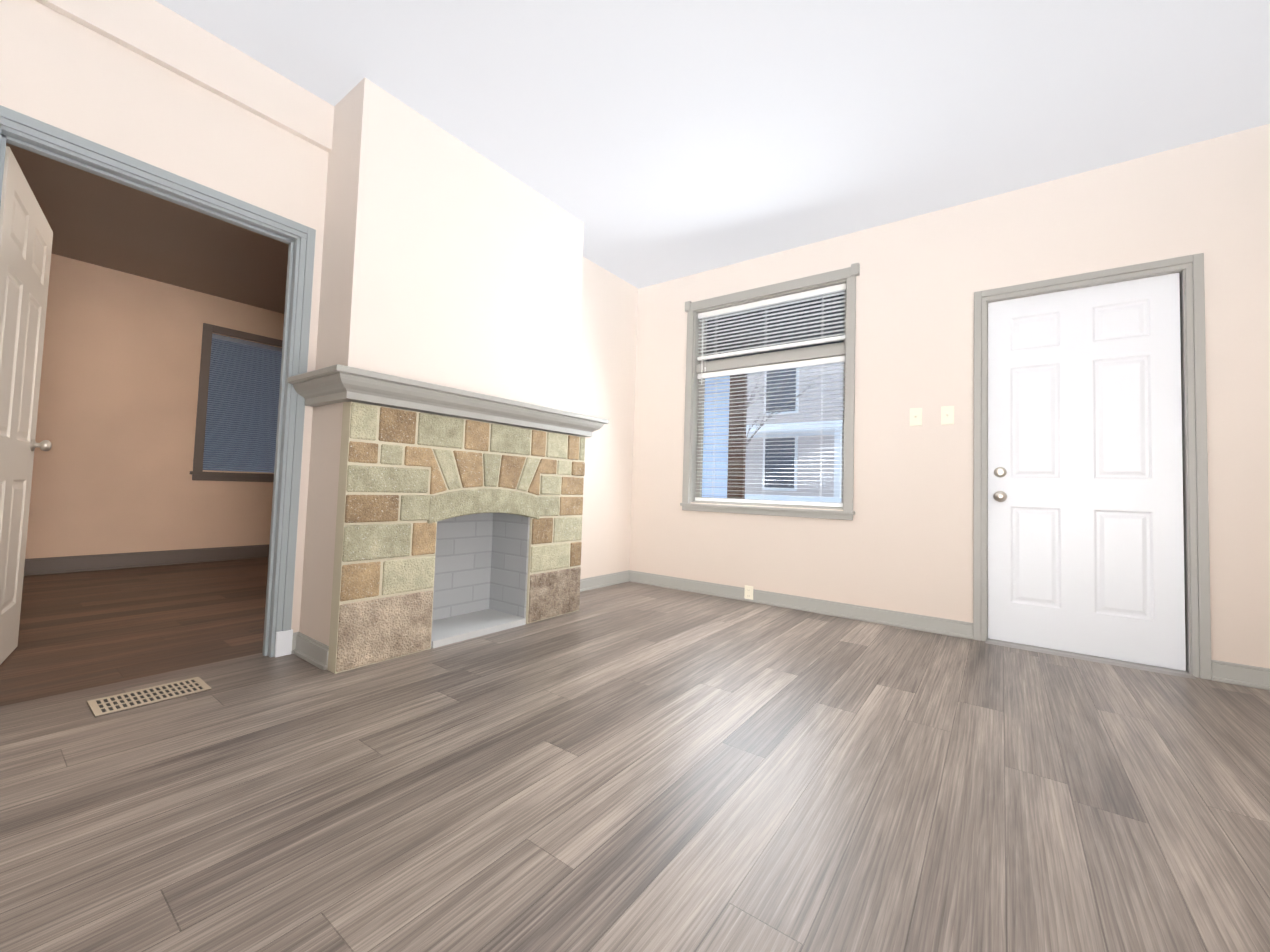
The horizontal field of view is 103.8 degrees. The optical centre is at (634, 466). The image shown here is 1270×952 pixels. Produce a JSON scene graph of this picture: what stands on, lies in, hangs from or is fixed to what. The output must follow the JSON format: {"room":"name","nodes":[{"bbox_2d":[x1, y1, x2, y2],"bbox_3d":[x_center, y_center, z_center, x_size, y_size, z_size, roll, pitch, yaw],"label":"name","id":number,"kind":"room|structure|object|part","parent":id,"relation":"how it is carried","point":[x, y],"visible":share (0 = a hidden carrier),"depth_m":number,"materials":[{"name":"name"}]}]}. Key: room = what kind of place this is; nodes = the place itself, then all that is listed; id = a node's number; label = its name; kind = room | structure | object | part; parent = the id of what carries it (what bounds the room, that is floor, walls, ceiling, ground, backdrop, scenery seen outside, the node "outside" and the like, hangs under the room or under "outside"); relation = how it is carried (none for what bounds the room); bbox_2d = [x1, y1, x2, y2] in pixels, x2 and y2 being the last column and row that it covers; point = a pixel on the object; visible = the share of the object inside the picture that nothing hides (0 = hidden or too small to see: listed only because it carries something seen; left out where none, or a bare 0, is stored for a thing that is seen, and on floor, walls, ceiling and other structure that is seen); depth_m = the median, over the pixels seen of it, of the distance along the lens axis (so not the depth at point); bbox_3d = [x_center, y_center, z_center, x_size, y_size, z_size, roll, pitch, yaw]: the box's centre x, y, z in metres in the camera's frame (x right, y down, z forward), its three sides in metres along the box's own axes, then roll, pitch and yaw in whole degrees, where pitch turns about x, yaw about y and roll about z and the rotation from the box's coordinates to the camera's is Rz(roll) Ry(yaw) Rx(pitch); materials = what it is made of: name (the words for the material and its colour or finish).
{"room":"living room","nodes":[
{"label":"living room","id":0,"kind":"room"},
{"bbox_2d":[6,143,288,313],"bbox_3d":[-2.870,-1.730,3.867,3.550,0.120,5.100,0,-3,36],"label":"ceiling","id":1,"kind":"structure","parent":0,"point":[91,218],"depth_m":3.71,"materials":[{"name":"paint"}]},
{"bbox_2d":[25,253,283,558],"bbox_3d":[-4.322,-0.387,4.720,0.200,2.580,4.900,0,-3,36],"label":"wall","id":2,"kind":"structure","parent":0,"point":[117,407],"depth_m":4.37,"materials":[{"name":"paint"}]},
{"bbox_2d":[24,544,268,575],"bbox_3d":[-4.269,0.836,4.597,0.030,0.130,4.900,0,-3,36],"label":"baseboard","id":3,"kind":"structure","parent":2,"relation":"attached to","point":[48,565],"depth_m":4.39,"materials":[{"name":"wood"}]},
{"bbox_2d":[190,323,282,481],"bbox_3d":[-3.905,-0.598,5.198,0.185,1.510,1.080,0,-3,36],"label":"room window","id":4,"kind":"structure","parent":2,"relation":"in","point":[251,469],"depth_m":5.02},
{"bbox_2d":[203,333,281,470],"bbox_3d":[-3.904,-0.619,5.199,0.035,1.321,0.890,0,-3,36],"label":"blinds","id":5,"kind":"object","parent":4,"relation":"attached to","point":[244,342],"visible":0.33,"depth_m":5.07,"materials":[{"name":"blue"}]},
{"bbox_2d":[0,0,638,632],"bbox_3d":[-1.288,-0.430,2.894,0.050,2.700,4.250,0,-3,36],"label":"wall","id":6,"kind":"structure","parent":0,"point":[66,74],"depth_m":2.22,"materials":[{"name":"paint"}]},
{"bbox_2d":[0,146,52,664],"bbox_3d":[-2.572,-0.154,2.041,0.035,1.975,0.860,4,-3,-43],"label":"interior door","id":7,"kind":"structure","parent":6,"relation":"in","point":[26,235],"depth_m":2.09,"materials":[{"name":"white wood"}]},
{"bbox_2d":[30,439,51,450],"bbox_3d":[-2.821,-0.103,2.307,0.154,0.059,0.059,4,-3,-43],"label":"door knob","id":8,"kind":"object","parent":7,"relation":"attached to","point":[44,445],"depth_m":2.33,"materials":[{"name":"silver metal"}]},
{"bbox_2d":[0,125,299,656],"bbox_3d":[-1.958,-0.139,2.027,0.102,2.000,0.915,0,-3,36],"label":"door frame","id":9,"kind":"structure","parent":6,"relation":"attached to","point":[45,149],"depth_m":2.33,"materials":[{"name":"grey wood"}]},
{"bbox_2d":[0,105,315,656],"bbox_3d":[-1.908,-0.167,1.992,0.021,2.055,1.039,0,-3,36],"label":"trim","id":10,"kind":"structure","parent":6,"relation":"attached to","point":[30,126],"depth_m":2.34,"materials":[{"name":"grey wood"}]},
{"bbox_2d":[35,0,333,152],"bbox_3d":[-1.939,-1.732,1.939,0.035,0.225,1.400,0,-3,36],"label":"wall band","id":11,"kind":"object","parent":6,"relation":"attached to","point":[156,32],"visible":1,"depth_m":2.10,"materials":[{"name":"paint"}]},
{"bbox_2d":[580,570,630,591],"bbox_3d":[-0.388,0.955,4.052,0.028,0.095,1.110,0,-3,36],"label":"baseboard","id":12,"kind":"structure","parent":6,"relation":"attached to","point":[595,582],"depth_m":4.22,"materials":[{"name":"grey wood"}]},
{"bbox_2d":[299,78,583,645],"bbox_3d":[-0.991,-0.417,2.961,0.350,2.700,1.510,0,-3,36],"label":"wall","id":13,"kind":"structure","parent":0,"point":[449,260],"depth_m":2.56,"materials":[{"name":"paint"}]},
{"bbox_2d":[291,632,328,669],"bbox_3d":[-1.490,0.841,2.282,0.350,0.095,0.035,0,-3,36],"label":"baseboard","id":14,"kind":"structure","parent":13,"relation":"attached to","point":[314,652],"depth_m":2.28,"materials":[{"name":"grey wood"}]},
{"bbox_2d":[0,557,1269,951],"bbox_3d":[-1.246,0.966,2.488,7.800,0.120,5.100,0,-3,36],"label":"floor","id":15,"kind":"structure","parent":0,"point":[630,767],"depth_m":1.39,"materials":[{"name":"brown wood"}]},
{"bbox_2d":[87,677,211,716],"bbox_3d":[-1.813,0.857,1.869,0.180,0.006,0.310,0,-3,36],"label":"floor vent","id":16,"kind":"object","parent":15,"relation":"in","point":[133,699],"visible":1,"depth_m":1.85,"materials":[{"name":"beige metal"}]},
{"bbox_2d":[287,364,608,673],"bbox_3d":[-0.928,0.279,2.867,0.514,1.306,1.756,0,-3,36],"label":"fireplace","id":17,"kind":"object","parent":15,"relation":"on","point":[459,515],"visible":1,"depth_m":2.56,"materials":[{"name":"grey stone"}]},
{"bbox_3d":[-0.973,0.534,2.876,0.371,0.795,0.642,0,-3,36],"label":"panel","id":18,"kind":"part","parent":17,"relation":"part of","materials":[{"name":"brick"}]},
{"bbox_2d":[155,0,1269,288],"bbox_3d":[0.468,-1.832,1.822,4.250,0.120,4.450,0,-3,36],"label":"ceiling","id":19,"kind":"structure","parent":0,"point":[649,142],"depth_m":2.31,"materials":[{"name":"paint"}]},
{"bbox_2d":[629,124,1269,668],"bbox_3d":[1.720,-0.308,3.439,4.150,2.700,0.200,0,-3,36],"label":"wall","id":20,"kind":"structure","parent":0,"point":[901,540],"depth_m":3.14,"materials":[{"name":"paint"}]},
{"bbox_2d":[680,263,859,519],"bbox_3d":[1.034,-0.522,3.937,1.401,1.793,0.234,0,-3,36],"label":"window unit","id":21,"kind":"structure","parent":20,"relation":"in","point":[806,353],"depth_m":3.87,"materials":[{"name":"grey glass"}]},
{"bbox_2d":[695,355,844,506],"bbox_3d":[1.018,-0.255,3.915,1.213,1.090,0.035,0,-3,36],"label":"window blind","id":22,"kind":"object","parent":21,"relation":"attached to","point":[812,362],"visible":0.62,"depth_m":3.87,"materials":[{"name":"white plastic"}]},
{"bbox_3d":[1.018,-0.244,3.916,0.877,1.028,0.030,0,-3,36],"label":"cord","id":23,"kind":"part","parent":22,"relation":"part of","materials":[{"name":"white plastic"}]},
{"bbox_2d":[697,283,845,383],"bbox_3d":[1.027,-1.011,3.928,1.213,0.620,0.047,0,-3,36],"label":"window blind","id":24,"kind":"object","parent":21,"relation":"attached to","point":[792,297],"visible":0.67,"depth_m":3.89,"materials":[{"name":"white plastic"}]},
{"bbox_2d":[705,294,843,361],"bbox_3d":[1.377,-1.333,4.955,3.600,0.260,1.680,0,-3,36],"label":"canopy","id":25,"kind":"object","parent":20,"relation":"attached to","point":[807,325],"depth_m":4.79,"materials":[{"name":"black"}]},
{"bbox_2d":[631,570,972,639],"bbox_3d":[0.983,0.987,3.751,2.592,0.095,0.028,0,-3,36],"label":"baseboard","id":26,"kind":"structure","parent":20,"relation":"attached to","point":[948,627],"depth_m":3.50,"materials":[{"name":"grey wood"}]},
{"bbox_2d":[744,585,752,599],"bbox_3d":[0.873,0.972,3.824,0.070,0.115,0.010,0,-3,36],"label":"outlet","id":27,"kind":"object","parent":26,"relation":"attached to","point":[748,592],"visible":1,"depth_m":3.82,"materials":[{"name":"beige plastic"}]},
{"bbox_2d":[910,408,921,425],"bbox_3d":[1.819,-0.324,3.228,0.070,0.115,0.023,0,-3,36],"label":"light switch","id":28,"kind":"object","parent":20,"relation":"attached to","point":[915,416],"visible":1,"depth_m":3.23,"materials":[{"name":"beige plastic"}]},
{"bbox_2d":[941,406,953,424],"bbox_3d":[1.960,-0.324,3.124,0.070,0.115,0.023,0,-3,36],"label":"light switch","id":29,"kind":"object","parent":20,"relation":"attached to","point":[947,414],"visible":1,"depth_m":3.13,"materials":[{"name":"beige plastic"}]},
{"bbox_2d":[988,273,1185,670],"bbox_3d":[2.479,0.009,2.797,0.810,2.035,0.044,0,-3,36],"label":"entry door","id":30,"kind":"structure","parent":20,"relation":"in","point":[1085,538],"depth_m":2.75,"materials":[{"name":"white wood"}]},
{"bbox_2d":[993,467,1006,501],"bbox_3d":[2.165,0.104,2.953,0.066,0.209,0.066,0,-3,36],"label":"door knob","id":31,"kind":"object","parent":30,"relation":"attached to","point":[999,496],"depth_m":2.96,"materials":[{"name":"silver metal"}]},
{"bbox_2d":[985,637,1195,678],"bbox_3d":[2.432,1.031,2.727,0.836,0.010,0.155,0,-3,36],"label":"sill","id":32,"kind":"structure","parent":20,"relation":"attached to","point":[1174,672],"depth_m":2.66,"materials":[{"name":"grey"}]},
{"bbox_2d":[973,253,1211,679],"bbox_3d":[2.506,-0.015,2.828,0.956,2.113,0.220,0,-3,36],"label":"door frame","id":33,"kind":"structure","parent":20,"relation":"attached to","point":[1192,266],"depth_m":2.53,"materials":[{"name":"grey wood"}]},
{"bbox_2d":[1211,660,1269,689],"bbox_3d":[2.946,0.986,2.306,0.372,0.095,0.028,0,-3,36],"label":"baseboard","id":34,"kind":"structure","parent":20,"relation":"attached to","point":[1225,672],"depth_m":2.36,"materials":[{"name":"grey wood"}]},
{"label":"outside","id":35,"kind":"structure","parent":0,"visible":0},
{"bbox_3d":[8.953,2.396,16.770,28.000,0.150,29.500,0,-3,36],"label":"snow","id":36,"kind":"object","parent":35,"visible":0},
{"bbox_2d":[702,374,746,498],"bbox_3d":[-2.245,-2.119,8.967,9.210,7.450,0.300,0,-3,36],"label":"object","id":37,"kind":"structure","parent":36,"relation":"on","point":[737,485],"depth_m":6.24,"materials":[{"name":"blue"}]},
{"bbox_2d":[746,368,824,446],"bbox_3d":[2.002,-0.065,9.200,2.891,3.652,1.955,0,-3,36],"label":"tree","id":38,"kind":"object","parent":36,"relation":"on","point":[748,403],"depth_m":8.78,"materials":[{"name":"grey plant"}]},
{"bbox_2d":[745,363,842,502],"bbox_3d":[3.648,-0.885,15.551,9.300,5.950,10.100,0,-3,36],"label":"house","id":39,"kind":"structure","parent":36,"relation":"on","point":[779,455],"depth_m":14.65,"materials":[{"name":"grey"}]}
]}

